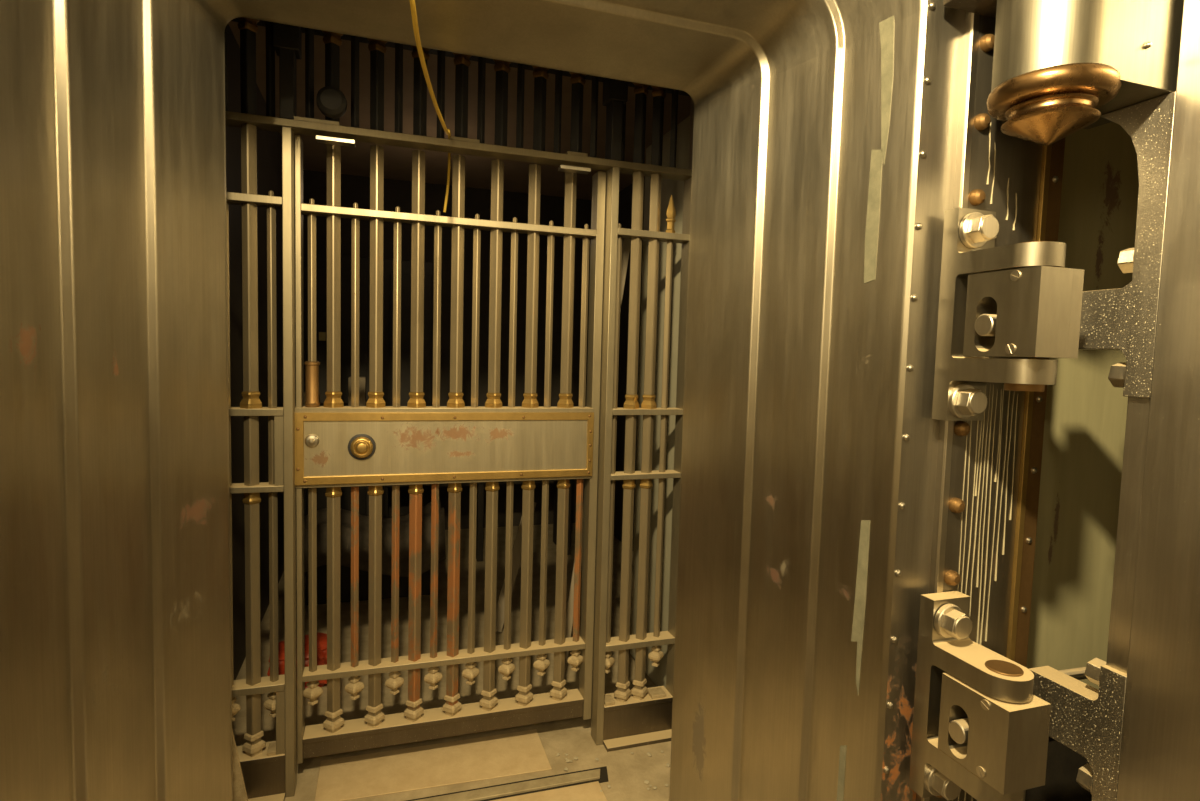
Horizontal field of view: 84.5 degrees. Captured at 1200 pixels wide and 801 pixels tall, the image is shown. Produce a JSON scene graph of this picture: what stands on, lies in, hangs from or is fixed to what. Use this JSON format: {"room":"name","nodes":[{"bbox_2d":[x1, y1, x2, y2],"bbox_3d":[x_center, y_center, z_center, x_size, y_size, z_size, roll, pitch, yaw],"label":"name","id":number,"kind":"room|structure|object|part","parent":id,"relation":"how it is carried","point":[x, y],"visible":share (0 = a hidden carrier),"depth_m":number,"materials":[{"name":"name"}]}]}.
{"room":"bank vault entrance","nodes":[
{"label":"bank vault entrance","id":0,"kind":"room"},
{"bbox_2d":[225,24,283,679],"bbox_3d":[-1.780,-0.199,3.294,0.120,2.750,3.620,0,4,-18],"label":"wall","id":1,"kind":"structure","parent":0,"point":[269,143],"depth_m":3.02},
{"bbox_2d":[303,170,591,529],"bbox_3d":[-1.143,-0.321,5.352,2.620,2.750,0.100,0,4,-18],"label":"wall","id":2,"kind":"structure","parent":0,"point":[354,188],"depth_m":5.34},
{"bbox_2d":[232,522,670,800],"bbox_3d":[-0.864,1.234,3.558,6.600,0.106,4.100,0,4,-18],"label":"floor","id":3,"kind":"structure","parent":0,"point":[627,772],"depth_m":2.52,"materials":[{"name":"concrete"}]},
{"bbox_2d":[267,633,326,688],"bbox_3d":[-1.287,1.124,2.849,0.266,0.199,0.213,0,4,-18],"label":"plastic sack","id":4,"kind":"object","parent":3,"relation":"on","point":[321,637],"visible":0.26,"depth_m":2.79,"materials":[{"name":"red plastic"}]},
{"bbox_2d":[296,403,368,582],"bbox_3d":[-1.724,0.572,4.290,0.520,1.080,0.480,0,4,-18],"label":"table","id":5,"kind":"object","parent":3,"relation":"on","point":[321,404],"visible":0.02,"depth_m":4.40,"materials":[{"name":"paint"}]},
{"bbox_3d":[-1.986,0.572,4.415,0.040,1.050,0.040,0,4,-18],"label":"leg","id":6,"kind":"part","parent":5,"relation":"part of","materials":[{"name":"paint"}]},
{"bbox_2d":[304,392,319,405],"bbox_3d":[-1.797,-0.003,4.074,0.120,0.093,0.120,0,4,-18],"label":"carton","id":7,"kind":"object","parent":5,"relation":"on","point":[304,392],"visible":0.09,"depth_m":4.01,"materials":[{"name":"brown cardboard"}]},
{"bbox_2d":[348,377,365,405],"bbox_3d":[-1.529,-0.051,4.158,0.100,0.193,0.120,0,4,-18],"label":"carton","id":8,"kind":"object","parent":5,"relation":"on","point":[362,380],"visible":0.49,"depth_m":4.11,"materials":[{"name":"cardboard"}]},
{"bbox_3d":[-1.459,0.602,4.190,0.040,1.050,0.040,0,4,-18],"label":"leg","id":9,"kind":"part","parent":5,"relation":"part of","materials":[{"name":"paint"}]},
{"bbox_2d":[295,253,432,516],"bbox_3d":[-1.744,0.018,4.905,0.940,2.100,0.322,0,4,-18],"label":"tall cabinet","id":10,"kind":"object","parent":3,"relation":"on","point":[321,260],"visible":0.27,"depth_m":4.75,"materials":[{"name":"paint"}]},
{"bbox_3d":[-2.036,0.028,4.655,0.230,1.900,0.015,0,4,-18],"label":"door","id":11,"kind":"part","parent":10,"relation":"part of","materials":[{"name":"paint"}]},
{"bbox_3d":[-1.798,0.029,4.733,0.230,1.900,0.015,0,4,-18],"label":"door","id":12,"kind":"part","parent":10,"relation":"part of","materials":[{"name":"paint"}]},
{"bbox_3d":[-1.400,0.031,4.865,0.290,1.900,0.015,0,4,-18],"label":"door","id":13,"kind":"part","parent":10,"relation":"part of","materials":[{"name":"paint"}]},
{"bbox_2d":[306,565,430,604],"bbox_3d":[-1.347,0.985,3.908,0.700,0.330,0.200,0,4,-18],"label":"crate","id":14,"kind":"object","parent":3,"relation":"on","point":[345,572],"visible":0.14,"depth_m":3.80,"materials":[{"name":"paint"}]},
{"bbox_2d":[296,497,445,578],"bbox_3d":[-1.335,0.802,3.877,0.802,0.346,0.560,0,4,-18],"label":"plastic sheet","id":15,"kind":"object","parent":14,"relation":"on","point":[345,515],"visible":0.44,"depth_m":3.75,"materials":[{"name":"black plastic"}]},
{"bbox_2d":[224,17,691,800],"bbox_3d":[-0.466,-0.015,2.231,1.703,2.600,0.140,0,4,-18],"label":"partition","id":16,"kind":"object","parent":3,"relation":"in","point":[625,718],"visible":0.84,"depth_m":2.18,"materials":[{"name":"metal"}]},
{"bbox_3d":[-1.102,-0.609,1.992,0.269,0.023,0.070,0,4,-18],"label":"rail","id":17,"kind":"part","parent":16,"relation":"part of","materials":[{"name":"metal"}]},
{"bbox_3d":[-1.120,0.034,2.035,0.269,0.022,0.070,0,4,-18],"label":"rail","id":18,"kind":"part","parent":16,"relation":"part of","materials":[{"name":"metal"}]},
{"bbox_3d":[-1.126,0.273,2.052,0.269,0.019,0.070,0,4,-18],"label":"rail","id":19,"kind":"part","parent":16,"relation":"part of","materials":[{"name":"metal"}]},
{"bbox_3d":[-1.144,0.912,2.095,0.269,0.023,0.070,0,4,-18],"label":"rail","id":20,"kind":"part","parent":16,"relation":"part of","materials":[{"name":"metal"}]},
{"bbox_3d":[-1.009,0.154,2.083,0.027,0.219,0.066,0,4,-18],"label":"latch plate","id":21,"kind":"part","parent":16,"relation":"part of","materials":[{"name":"metal"}]},
{"bbox_3d":[-1.033,1.029,2.143,0.027,0.210,0.066,0,4,-18],"label":"latch plate","id":22,"kind":"part","parent":16,"relation":"part of","materials":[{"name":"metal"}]},
{"bbox_3d":[-0.950,-0.998,2.009,0.070,0.295,0.075,0,4,-18],"label":"post","id":23,"kind":"part","parent":16,"relation":"part of","materials":[{"name":"metal"}]},
{"bbox_3d":[-0.984,0.225,2.094,0.027,2.112,0.072,0,4,-18],"label":"post","id":24,"kind":"part","parent":16,"relation":"part of","materials":[{"name":"metal"}]},
{"bbox_3d":[-0.818,-0.803,2.044,0.112,0.012,0.040,0,4,-18],"label":"stop plate","id":25,"kind":"part","parent":16,"relation":"part of","materials":[{"name":"metal"}]},
{"bbox_2d":[295,135,605,763],"bbox_3d":[-0.504,0.189,2.302,1.033,2.042,0.122,0,4,-18],"label":"gate","id":26,"kind":"object","parent":16,"relation":"attached to","point":[375,445],"visible":0.99,"depth_m":2.29,"materials":[{"name":"metal"}]},
{"bbox_3d":[-0.778,0.154,2.156,0.070,0.070,0.021,0,4,-18],"label":"knob","id":27,"kind":"part","parent":26,"relation":"part of","materials":[{"name":"gold metal"}]},
{"bbox_3d":[-0.529,0.920,2.362,0.976,0.021,0.070,0,4,-18],"label":"rail","id":28,"kind":"part","parent":26,"relation":"part of","materials":[{"name":"metal"}]},
{"bbox_3d":[-0.538,1.160,2.385,0.976,0.072,0.085,0,4,-18],"label":"rail","id":29,"kind":"part","parent":26,"relation":"part of","materials":[{"name":"metal"}]},
{"bbox_3d":[-0.500,0.158,2.269,0.954,0.185,0.005,0,4,-18],"label":"plate","id":30,"kind":"part","parent":26,"relation":"part of","materials":[{"name":"metal"}]},
{"bbox_3d":[-0.487,-0.608,2.258,0.976,0.023,0.070,0,4,-18],"label":"rail","id":31,"kind":"part","parent":26,"relation":"part of","materials":[{"name":"metal"}]},
{"bbox_3d":[-0.440,-1.228,2.172,1.703,0.170,0.090,0,4,-18],"label":"head rail","id":32,"kind":"part","parent":16,"relation":"part of","materials":[{"name":"metal"}]},
{"bbox_3d":[-0.089,-0.799,2.284,0.107,0.012,0.040,0,4,-18],"label":"stop plate","id":33,"kind":"part","parent":16,"relation":"part of","materials":[{"name":"metal"}]},
{"bbox_3d":[0.017,0.230,2.424,0.027,2.112,0.072,0,4,-18],"label":"post","id":34,"kind":"part","parent":16,"relation":"part of","materials":[{"name":"metal"}]},
{"bbox_3d":[0.051,-0.993,2.339,0.070,0.295,0.075,0,4,-18],"label":"post","id":35,"kind":"part","parent":16,"relation":"part of","materials":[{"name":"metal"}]},
{"bbox_3d":[0.144,0.918,2.520,0.281,0.023,0.070,0,4,-18],"label":"rail","id":36,"kind":"part","parent":16,"relation":"part of","materials":[{"name":"metal"}]},
{"bbox_3d":[0.162,0.279,2.477,0.281,0.019,0.070,0,4,-18],"label":"rail","id":37,"kind":"part","parent":16,"relation":"part of","materials":[{"name":"metal"}]},
{"bbox_3d":[0.168,0.040,2.460,0.281,0.022,0.070,0,4,-18],"label":"rail","id":38,"kind":"part","parent":16,"relation":"part of","materials":[{"name":"metal"}]},
{"bbox_3d":[0.186,-0.602,2.416,0.281,0.023,0.070,0,4,-18],"label":"rail","id":39,"kind":"part","parent":16,"relation":"part of","materials":[{"name":"metal"}]},
{"bbox_3d":[0.312,0.232,2.523,0.034,2.112,0.070,0,4,-18],"label":"post","id":40,"kind":"part","parent":16,"relation":"part of","materials":[{"name":"metal"}]},
{"bbox_2d":[382,479,572,561],"bbox_3d":[-0.876,0.636,4.722,1.300,0.940,0.400,0,4,-18],"label":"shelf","id":41,"kind":"object","parent":3,"relation":"on","point":[480,485],"visible":0.17,"depth_m":4.57,"materials":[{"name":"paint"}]},
{"bbox_2d":[414,769,599,800],"bbox_3d":[-0.530,1.290,2.114,1.130,0.010,0.050,0,4,-18],"label":"threshold strip","id":42,"kind":"object","parent":3,"relation":"on","point":[527,786],"visible":1,"depth_m":2.19,"materials":[{"name":"metal"}]},
{"bbox_2d":[406,766,608,800],"bbox_3d":[-0.541,1.294,2.114,1.210,0.002,0.092,0,4,-18],"label":"frame","id":43,"kind":"object","parent":3,"relation":"on","point":[603,770],"depth_m":2.23,"materials":[{"name":"metal"}]},
{"bbox_2d":[496,502,535,631],"bbox_3d":[-0.462,0.878,3.558,0.055,0.621,0.418,3,4,20],"label":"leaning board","id":44,"kind":"object","parent":3,"relation":"on","point":[516,551],"visible":0.46,"depth_m":3.53,"materials":[{"name":"brown wood"}]},
{"bbox_2d":[564,239,630,676],"bbox_3d":[-0.023,0.235,3.019,0.028,1.986,0.420,5,5,40],"label":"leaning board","id":45,"kind":"object","parent":3,"relation":"on","point":[626,242],"visible":0.26,"depth_m":2.98,"materials":[{"name":"brown wood"}]},
{"bbox_2d":[228,21,690,199],"bbox_3d":[-1.035,-1.620,3.482,3.400,0.100,3.720,0,4,-18],"label":"ceiling","id":46,"kind":"structure","parent":0,"point":[354,160],"depth_m":3.69,"materials":[{"name":"black metal"}]},
{"bbox_2d":[596,176,644,550],"bbox_3d":[0.594,-0.186,4.077,0.120,2.750,3.620,0,4,-18],"label":"wall","id":47,"kind":"structure","parent":0,"point":[625,195],"depth_m":5.14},
{"bbox_2d":[688,98,693,169],"bbox_3d":[0.434,-0.075,2.375,0.088,2.750,0.480,0,4,-18],"label":"wall","id":48,"kind":"structure","parent":0,"point":[692,103],"depth_m":2.51,"materials":[{"name":"metal"}]},
{"bbox_2d":[630,116,689,687],"bbox_3d":[0.266,0.051,2.889,0.035,2.380,0.460,0,4,-18],"label":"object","id":49,"kind":"structure","parent":48,"relation":"in","point":[669,187],"depth_m":2.83,"materials":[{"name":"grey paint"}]},
{"bbox_2d":[1025,122,1138,800],"bbox_3d":[1.831,-0.138,2.034,1.850,3.000,0.110,0,4,-18],"label":"wall","id":50,"kind":"structure","parent":0,"point":[1085,423],"depth_m":1.83,"materials":[{"name":"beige paint"}]},
{"bbox_2d":[0,0,1065,800],"bbox_3d":[-0.566,-0.168,1.495,3.060,3.000,1.110,0,4,-18],"label":"door frame","id":51,"kind":"structure","parent":50,"relation":"attached to","point":[822,494],"depth_m":1.49,"materials":[{"name":"metal"}]},
{"bbox_3d":[0.858,-0.127,1.476,0.222,3.000,0.040,0,4,-18],"label":"hinge plate","id":52,"kind":"part","parent":51,"relation":"part of","materials":[{"name":"metal"}]},
{"bbox_2d":[909,591,1050,800],"bbox_3d":[0.776,0.652,1.363,0.110,0.439,0.230,0,4,-18],"label":"bracket","id":53,"kind":"object","parent":51,"relation":"attached to","point":[980,728],"visible":1,"depth_m":1.34,"materials":[{"name":"metal"}]},
{"bbox_2d":[924,766,939,795],"bbox_3d":[0.740,0.825,1.439,0.072,0.072,0.012,0,4,-18],"label":"washer","id":54,"kind":"object","parent":53,"relation":"in","point":[931,775],"depth_m":1.43,"materials":[{"name":"metal"}]},
{"bbox_2d":[934,604,962,637],"bbox_3d":[0.749,0.473,1.415,0.072,0.072,0.012,0,4,-18],"label":"washer","id":55,"kind":"object","parent":53,"relation":"in","point":[942,612],"depth_m":1.41,"materials":[{"name":"metal"}]},
{"bbox_2d":[932,207,1083,420],"bbox_3d":[0.798,-0.171,1.307,0.110,0.439,0.230,0,4,-18],"label":"bracket","id":56,"kind":"object","parent":51,"relation":"attached to","point":[1020,300],"visible":1,"depth_m":1.27,"materials":[{"name":"metal"}]},
{"bbox_2d":[948,384,974,418],"bbox_3d":[0.762,0.002,1.383,0.072,0.072,0.012,0,4,-18],"label":"washer","id":57,"kind":"object","parent":56,"relation":"in","point":[956,392],"depth_m":1.37,"materials":[{"name":"metal"}]},
{"bbox_2d":[959,212,986,248],"bbox_3d":[0.772,-0.350,1.359,0.072,0.072,0.012,0,4,-18],"label":"washer","id":58,"kind":"object","parent":56,"relation":"in","point":[967,239],"depth_m":1.35,"materials":[{"name":"metal"}]},
{"bbox_2d":[986,0,1183,145],"bbox_3d":[0.918,-1.020,1.227,0.337,1.082,0.210,0,4,-18],"label":"housing","id":59,"kind":"object","parent":51,"relation":"attached to","point":[1059,66],"visible":1,"depth_m":1.17,"materials":[{"name":"metal"}]},
{"bbox_2d":[1029,0,1199,800],"bbox_3d":[1.447,-0.019,0.646,0.448,2.870,1.823,0,4,-18],"label":"door","id":60,"kind":"structure","parent":51,"relation":"attached to","point":[1138,734],"depth_m":1.22,"materials":[{"name":"metal"}]},
{"bbox_3d":[1.109,0.633,1.528,0.210,0.027,0.026,0,4,-16],"label":"link rod","id":61,"kind":"part","parent":60,"relation":"part of","materials":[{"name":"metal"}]},
{"bbox_3d":[1.004,0.704,1.383,0.060,0.362,0.199,0,4,-18],"label":"hinge arm","id":62,"kind":"part","parent":60,"relation":"part of","materials":[{"name":"metal"}]},
{"bbox_3d":[1.033,-0.289,1.311,0.060,0.557,0.189,0,4,-18],"label":"hinge arm","id":63,"kind":"part","parent":60,"relation":"part of","materials":[{"name":"metal"}]},
{"bbox_3d":[1.200,0.400,1.343,0.376,1.925,0.052,0,4,-18],"label":"edge plate","id":64,"kind":"part","parent":60,"relation":"part of","materials":[{"name":"metal"}]},
{"bbox_3d":[1.483,-0.011,0.536,0.448,2.870,1.592,0,4,-18],"label":"door","id":65,"kind":"part","parent":60,"relation":"part of","materials":[{"name":"metal"}]},
{"bbox_3d":[0.501,-1.554,-0.536,6.600,0.100,4.900,0,4,-18],"label":"ceiling","id":66,"kind":"structure","parent":0,"visible":0},
{"bbox_2d":[409,0,450,211],"bbox_3d":[-0.403,-1.140,1.630,0.090,1.032,1.474,1,4,-13],"label":"cable","id":67,"kind":"object","parent":66,"relation":"hanging from","point":[412,2],"visible":0.84,"depth_m":1.44,"materials":[{"name":"rubber"}]}
]}

